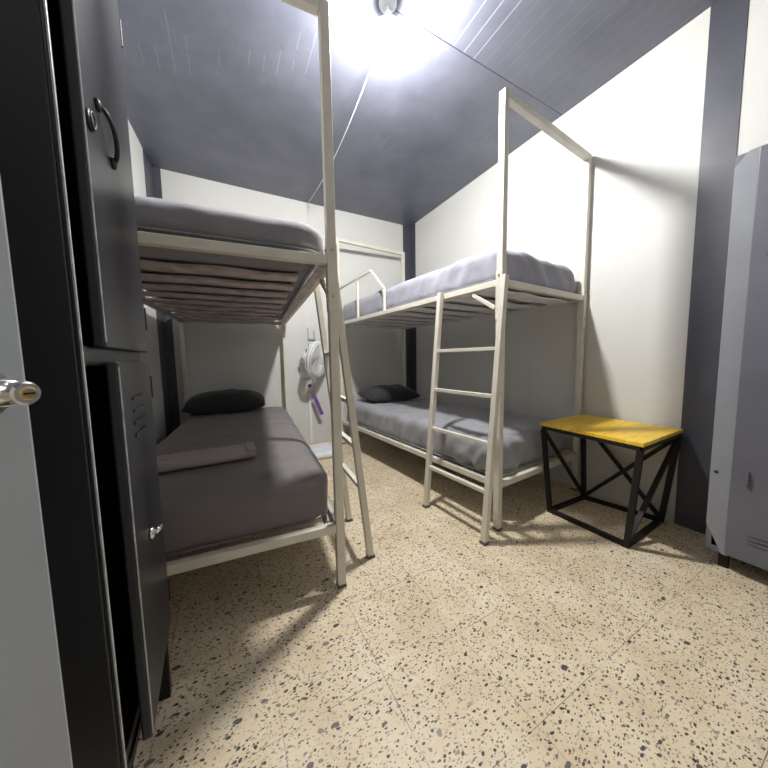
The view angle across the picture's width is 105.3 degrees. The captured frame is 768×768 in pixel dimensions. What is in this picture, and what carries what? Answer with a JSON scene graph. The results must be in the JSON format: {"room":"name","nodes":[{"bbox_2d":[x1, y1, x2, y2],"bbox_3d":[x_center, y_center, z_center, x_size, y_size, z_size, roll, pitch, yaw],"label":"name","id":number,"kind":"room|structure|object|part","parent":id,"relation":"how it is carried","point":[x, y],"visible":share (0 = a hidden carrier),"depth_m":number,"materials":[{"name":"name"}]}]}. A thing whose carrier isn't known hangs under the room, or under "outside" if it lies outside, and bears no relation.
{"room":"dormitory","nodes":[
{"label":"dormitory","id":0,"kind":"room"},
{"bbox_2d":[128,120,165,444],"bbox_3d":[-1.166,-0.421,0.653,0.120,2.766,4.620,-3,5,-25],"label":"wall","id":1,"kind":"structure","parent":0,"point":[152,356],"depth_m":2.37,"materials":[{"name":"paint"}]},
{"bbox_2d":[0,177,72,767],"bbox_3d":[-0.446,-0.017,-0.072,0.112,2.038,0.800,0,5,9],"label":"door","id":2,"kind":"structure","parent":1,"relation":"in","point":[34,732],"depth_m":0.32,"materials":[{"name":"paint"}]},
{"bbox_3d":[-0.361,0.014,0.226,0.025,0.023,0.123,0,5,9],"label":"lever","id":3,"kind":"part","parent":2,"relation":"part of","materials":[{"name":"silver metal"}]},
{"bbox_3d":[-0.381,0.009,0.283,0.052,0.056,0.056,0,5,9],"label":"handle","id":4,"kind":"part","parent":2,"relation":"part of","materials":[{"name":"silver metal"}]},
{"bbox_2d":[142,148,179,437],"bbox_3d":[-1.996,-0.581,2.669,0.062,2.766,0.259,-3,5,-25],"label":"trim","id":5,"kind":"structure","parent":1,"relation":"attached to","point":[152,174],"depth_m":2.71,"materials":[{"name":"paint"}]},
{"bbox_2d":[160,169,402,443],"bbox_3d":[-0.877,-0.670,3.476,3.025,2.766,0.120,-4,6,-28],"label":"wall","id":6,"kind":"structure","parent":0,"point":[219,356],"depth_m":3.35,"materials":[{"name":"paint"}]},
{"bbox_2d":[306,380,312,390],"bbox_3d":[-0.871,0.019,3.438,0.080,0.120,0.046,-4,6,-28],"label":"wall socket","id":7,"kind":"object","parent":6,"relation":"attached to","point":[309,383],"visible":1,"depth_m":3.45,"materials":[{"name":"white plastic"}]},
{"bbox_2d":[309,393,312,442],"bbox_3d":[-0.872,0.411,3.486,0.024,0.600,0.014,-4,6,-28],"label":"duct","id":8,"kind":"object","parent":6,"relation":"attached to","point":[310,411],"visible":1,"depth_m":3.48,"materials":[{"name":"white plastic"}]},
{"bbox_2d":[300,341,324,392],"bbox_3d":[-0.753,-0.169,3.280,0.326,0.617,0.409,-4,6,-28],"label":"wall fan","id":9,"kind":"object","parent":6,"relation":"attached to","point":[307,360],"visible":0.81,"depth_m":3.20,"materials":[{"name":"white plastic"}]},
{"bbox_3d":[-0.914,-0.188,3.405,0.120,0.220,0.035,-4,6,-28],"label":"wall plate","id":10,"kind":"part","parent":9,"relation":"part of","materials":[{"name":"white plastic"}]},
{"bbox_2d":[308,43,379,346],"bbox_3d":[-0.429,-1.166,2.463,0.067,1.614,2.014,-3,6,-26],"label":"cable","id":11,"kind":"object","parent":6,"relation":"attached to","point":[379,43],"visible":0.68,"depth_m":2.05,"materials":[{"name":"white plastic"}]},
{"bbox_2d":[403,223,416,391],"bbox_3d":[0.354,-0.736,3.994,0.120,2.766,0.120,-4,6,-28],"label":"trim","id":12,"kind":"structure","parent":6,"relation":"attached to","point":[409,248],"depth_m":3.99,"materials":[{"name":"paint"}]},
{"bbox_2d":[312,395,323,414],"bbox_3d":[-0.768,0.243,3.412,0.129,0.243,0.022,-4,6,-28],"label":"ribbon","id":13,"kind":"object","parent":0,"point":[313,396],"visible":1,"depth_m":3.41,"materials":[{"name":"purple fabric"}]},
{"bbox_2d":[117,0,717,225],"bbox_3d":[0.090,-1.929,1.210,3.301,0.100,4.845,-4,6,-28],"label":"ceiling","id":14,"kind":"structure","parent":0,"point":[222,91],"depth_m":1.87,"materials":[{"name":"grey paint"}]},
{"bbox_2d":[377,0,399,49],"bbox_3d":[0.021,-1.801,1.464,0.116,0.197,0.116,-4,6,-28],"label":"ceiling lamp","id":15,"kind":"object","parent":14,"relation":"hanging from","point":[388,28],"visible":1,"depth_m":1.44,"materials":[{"name":"white plastic"}]},
{"bbox_2d":[377,13,399,26],"bbox_3d":[0.021,-1.797,1.465,0.114,0.034,0.114,-4,6,-28],"label":"bulb","id":16,"kind":"object","parent":15,"relation":"in","point":[387,15],"depth_m":1.42,"materials":[{"name":"white glass"}]},
{"bbox_2d":[133,433,767,767],"bbox_3d":[0.140,0.926,1.457,3.301,0.100,4.845,-4,6,-28],"label":"floor","id":17,"kind":"structure","parent":0,"point":[553,642],"depth_m":1.03,"materials":[{"name":"stone"}]},
{"bbox_2d":[0,0,171,767],"bbox_3d":[-0.734,0.004,0.570,0.440,1.920,0.376,-4,6,-28],"label":"locker","id":18,"kind":"object","parent":17,"relation":"on","point":[66,176],"visible":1,"depth_m":0.51,"materials":[{"name":"black metal"}]},
{"bbox_3d":[-0.588,-0.125,0.639,0.006,1.680,0.375,-4,6,-28],"label":"frame","id":19,"kind":"part","parent":18,"relation":"part of","materials":[{"name":"black metal"}]},
{"bbox_3d":[-0.589,-0.510,0.625,0.019,0.872,0.324,-4,6,-28],"label":"door","id":20,"kind":"part","parent":18,"relation":"part of","materials":[{"name":"grey metal"}]},
{"bbox_3d":[-0.548,-0.496,0.589,0.022,0.087,0.092,-4,6,-28],"label":"pull handle","id":21,"kind":"part","parent":18,"relation":"part of","materials":[{"name":"silver metal"}]},
{"bbox_3d":[-0.569,0.331,0.701,0.018,0.767,0.324,-4,6,-31],"label":"door","id":22,"kind":"part","parent":18,"relation":"part of","materials":[{"name":"grey metal"}]},
{"bbox_3d":[-0.550,0.352,0.712,0.022,0.032,0.069,-4,6,-28],"label":"latch handle","id":23,"kind":"part","parent":18,"relation":"part of","materials":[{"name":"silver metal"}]},
{"bbox_3d":[-0.658,0.827,0.874,0.024,0.225,0.024,-4,6,-28],"label":"leg","id":24,"kind":"part","parent":18,"relation":"part of","materials":[{"name":"black metal"}]},
{"bbox_2d":[137,0,374,588],"bbox_3d":[-0.989,-0.327,2.042,1.160,2.334,2.216,-3,5,-23],"label":"bunk bed","id":25,"kind":"object","parent":17,"relation":"on","point":[333,520],"visible":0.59,"depth_m":1.26,"materials":[{"name":"beige metal"}]},
{"bbox_3d":[-1.501,-0.529,1.805,0.032,0.036,2.133,-3,5,-23],"label":"rail","id":26,"kind":"part","parent":25,"relation":"part of","materials":[{"name":"beige metal"}]},
{"bbox_3d":[-1.925,0.024,2.850,0.037,1.503,0.037,-3,5,-23],"label":"post","id":27,"kind":"part","parent":25,"relation":"part of","materials":[{"name":"beige metal"}]},
{"bbox_2d":[134,195,323,320],"bbox_3d":[-1.058,-0.642,1.975,0.908,0.177,2.148,-3,5,-23],"label":"mattress","id":28,"kind":"object","parent":25,"relation":"on","point":[154,215],"visible":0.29,"depth_m":1.10,"materials":[{"name":"grey fabric"}]},
{"bbox_3d":[-1.510,-0.630,2.981,0.893,0.036,0.032,-3,5,-23],"label":"rail","id":29,"kind":"part","parent":25,"relation":"part of","materials":[{"name":"beige metal"}]},
{"bbox_3d":[-0.639,-0.474,0.999,0.893,0.036,0.032,-3,5,-23],"label":"rail","id":30,"kind":"part","parent":25,"relation":"part of","materials":[{"name":"beige metal"}]},
{"bbox_2d":[156,406,327,556],"bbox_3d":[-1.055,0.438,2.077,0.891,0.260,2.119,-3,5,-23],"label":"mattress","id":31,"kind":"object","parent":25,"relation":"on","point":[285,484],"visible":0.73,"depth_m":1.23,"materials":[{"name":"grey fabric"}]},
{"bbox_2d":[157,442,255,472],"bbox_3d":[-0.918,0.346,1.343,0.602,0.042,0.195,-4,6,-29],"label":"folded blanket","id":32,"kind":"object","parent":31,"relation":"on","point":[208,456],"visible":0.66,"depth_m":1.35,"materials":[{"name":"fabric"}]},
{"bbox_2d":[181,389,264,414],"bbox_3d":[-1.479,0.159,2.758,0.660,0.210,0.357,-3,5,-23],"label":"pillow","id":33,"kind":"object","parent":31,"relation":"on","point":[227,401],"visible":1,"depth_m":2.63,"materials":[{"name":"fabric"}]},
{"bbox_3d":[-0.620,0.645,1.096,0.893,0.036,0.032,-3,5,-23],"label":"rail","id":34,"kind":"part","parent":25,"relation":"part of","materials":[{"name":"beige metal"}]},
{"bbox_3d":[-1.073,-0.023,3.221,0.037,1.503,0.037,-3,5,-23],"label":"post","id":35,"kind":"part","parent":25,"relation":"part of","materials":[{"name":"beige metal"}]},
{"bbox_3d":[-0.649,-0.576,2.175,0.032,0.036,2.133,-3,5,-23],"label":"rail","id":36,"kind":"part","parent":25,"relation":"part of","materials":[{"name":"beige metal"}]},
{"bbox_3d":[-0.629,0.543,2.272,0.032,0.036,2.133,-3,5,-23],"label":"rail","id":37,"kind":"part","parent":25,"relation":"part of","materials":[{"name":"beige metal"}]},
{"bbox_3d":[-0.210,-0.274,1.204,0.037,2.322,0.037,-3,5,-23],"label":"post","id":38,"kind":"part","parent":25,"relation":"part of","materials":[{"name":"beige metal"}]},
{"bbox_2d":[309,443,331,458],"bbox_3d":[-0.654,0.707,3.139,0.260,0.069,0.400,-3,5,-22],"label":"sheet","id":39,"kind":"object","parent":17,"relation":"on","point":[322,450],"visible":0.64,"depth_m":3.06,"materials":[{"name":"white fabric"}]},
{"bbox_2d":[336,87,591,545],"bbox_3d":[0.392,-0.417,2.677,1.124,2.356,2.202,-4,6,-32],"label":"bunk bed","id":40,"kind":"object","parent":17,"relation":"on","point":[493,479],"visible":0.8,"depth_m":1.91,"materials":[{"name":"beige metal"}]},
{"bbox_3d":[-0.507,-0.469,3.383,0.037,2.344,0.037,-4,6,-32],"label":"post","id":41,"kind":"part","parent":40,"relation":"part of","materials":[{"name":"beige metal"}]},
{"bbox_3d":[-0.247,-0.867,2.931,0.020,0.415,0.940,-4,6,-32],"label":"guard rail","id":42,"kind":"part","parent":40,"relation":"part of","materials":[{"name":"beige metal"}]},
{"bbox_3d":[-0.126,-0.712,3.610,0.878,0.036,0.032,-4,6,-32],"label":"rail","id":43,"kind":"part","parent":40,"relation":"part of","materials":[{"name":"beige metal"}]},
{"bbox_3d":[0.263,-0.524,3.874,0.037,2.344,0.037,-4,6,-32],"label":"post","id":44,"kind":"part","parent":40,"relation":"part of","materials":[{"name":"beige metal"}]},
{"bbox_3d":[0.081,0.512,2.573,0.032,0.036,2.083,-4,6,-32],"label":"rail","id":45,"kind":"part","parent":40,"relation":"part of","materials":[{"name":"beige metal"}]},
{"bbox_3d":[0.062,-0.617,2.475,0.032,0.036,2.083,-4,6,-32],"label":"rail","id":46,"kind":"part","parent":40,"relation":"part of","materials":[{"name":"beige metal"}]},
{"bbox_2d":[347,398,563,473],"bbox_3d":[0.460,0.353,2.804,0.907,0.283,2.089,-4,6,-32],"label":"mattress","id":47,"kind":"object","parent":40,"relation":"on","point":[407,421],"visible":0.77,"depth_m":2.14,"materials":[{"name":"grey fabric"}]},
{"bbox_2d":[357,384,419,402],"bbox_3d":[0.052,0.102,3.328,0.620,0.181,0.398,-4,6,-30],"label":"pillow","id":48,"kind":"object","parent":47,"relation":"on","point":[380,393],"visible":0.98,"depth_m":3.18,"materials":[{"name":"fabric"}]},
{"bbox_2d":[343,248,575,325],"bbox_3d":[0.441,-0.761,2.704,0.886,0.248,2.084,-4,6,-32],"label":"mattress","id":49,"kind":"object","parent":40,"relation":"on","point":[479,268],"visible":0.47,"depth_m":1.96,"materials":[{"name":"grey fabric"}]},
{"bbox_3d":[0.832,-0.673,2.966,0.032,0.036,2.083,-4,6,-32],"label":"rail","id":50,"kind":"part","parent":40,"relation":"part of","materials":[{"name":"beige metal"}]},
{"bbox_3d":[0.638,-0.335,1.604,0.037,2.344,0.037,-4,6,-32],"label":"post","id":51,"kind":"part","parent":40,"relation":"part of","materials":[{"name":"beige metal"}]},
{"bbox_3d":[1.038,0.551,1.929,0.878,0.036,0.032,-4,6,-32],"label":"rail","id":52,"kind":"part","parent":40,"relation":"part of","materials":[{"name":"beige metal"}]},
{"bbox_3d":[1.019,-0.578,1.831,0.878,0.036,0.032,-4,6,-32],"label":"rail","id":53,"kind":"part","parent":40,"relation":"part of","materials":[{"name":"beige metal"}]},
{"bbox_3d":[0.851,0.456,3.064,0.032,0.036,2.083,-4,6,-32],"label":"rail","id":54,"kind":"part","parent":40,"relation":"part of","materials":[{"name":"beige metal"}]},
{"bbox_3d":[1.408,-0.390,2.095,0.037,2.344,0.037,-4,6,-32],"label":"post","id":55,"kind":"part","parent":40,"relation":"part of","materials":[{"name":"beige metal"}]},
{"bbox_2d":[540,414,682,548],"bbox_3d":[1.342,0.539,1.785,0.524,0.578,0.550,-4,6,-28],"label":"side table","id":56,"kind":"object","parent":17,"relation":"on","point":[640,437],"visible":1,"depth_m":1.70,"materials":[{"name":"black metal"}]},
{"bbox_3d":[1.044,0.554,1.881,0.029,0.538,0.083,-5,7,-42],"label":"leg","id":57,"kind":"part","parent":56,"relation":"part of","materials":[{"name":"black metal"}]},
{"bbox_3d":[1.416,0.531,2.080,0.034,0.542,0.145,1,5,23],"label":"leg","id":58,"kind":"part","parent":56,"relation":"part of","materials":[{"name":"black metal"}]},
{"bbox_3d":[1.363,0.812,1.811,0.478,0.024,0.432,-4,6,-28],"label":"foot frame","id":59,"kind":"part","parent":56,"relation":"part of","materials":[{"name":"black metal"}]},
{"bbox_3d":[1.338,0.281,1.763,0.518,0.022,0.542,-4,6,-28],"label":"apron frame","id":60,"kind":"part","parent":56,"relation":"part of","materials":[{"name":"black metal"}]},
{"bbox_3d":[1.253,0.586,1.474,0.034,0.539,0.098,0,5,11],"label":"leg","id":61,"kind":"part","parent":56,"relation":"part of","materials":[{"name":"black metal"}]},
{"bbox_3d":[1.662,0.559,1.708,0.030,0.538,0.074,-4,6,-28],"label":"leg","id":62,"kind":"part","parent":56,"relation":"part of","materials":[{"name":"black metal"}]},
{"bbox_2d":[705,144,767,570],"bbox_3d":[1.727,-0.051,1.200,0.364,1.835,0.428,-4,6,-28],"label":"locker","id":63,"kind":"object","parent":17,"relation":"on","point":[737,506],"visible":1,"depth_m":1.26,"materials":[{"name":"silver metal"}]},
{"bbox_3d":[1.599,0.817,1.379,0.030,0.080,0.030,-4,6,-28],"label":"leg","id":64,"kind":"part","parent":63,"relation":"part of","materials":[{"name":"black metal"}]},
{"bbox_3d":[1.622,-0.082,1.118,0.014,1.745,0.337,-4,6,-28],"label":"door","id":65,"kind":"part","parent":63,"relation":"part of","materials":[{"name":"grey metal"}]},
{"bbox_3d":[1.560,0.406,1.260,0.016,0.056,0.012,-4,6,-28],"label":"latch handle","id":66,"kind":"part","parent":63,"relation":"part of","materials":[{"name":"grey metal"}]},
{"bbox_2d":[415,0,767,522],"bbox_3d":[1.517,-0.591,2.079,0.120,2.766,4.605,-4,6,-28],"label":"wall","id":67,"kind":"structure","parent":0,"point":[641,130],"depth_m":1.95,"materials":[{"name":"paint"}]},
{"bbox_2d":[674,0,748,534],"bbox_3d":[1.725,-0.549,1.560,0.005,2.766,0.130,-4,6,-28],"label":"pillar","id":68,"kind":"structure","parent":67,"relation":"attached to","point":[728,18],"depth_m":1.55,"materials":[{"name":"paint"}]}
]}

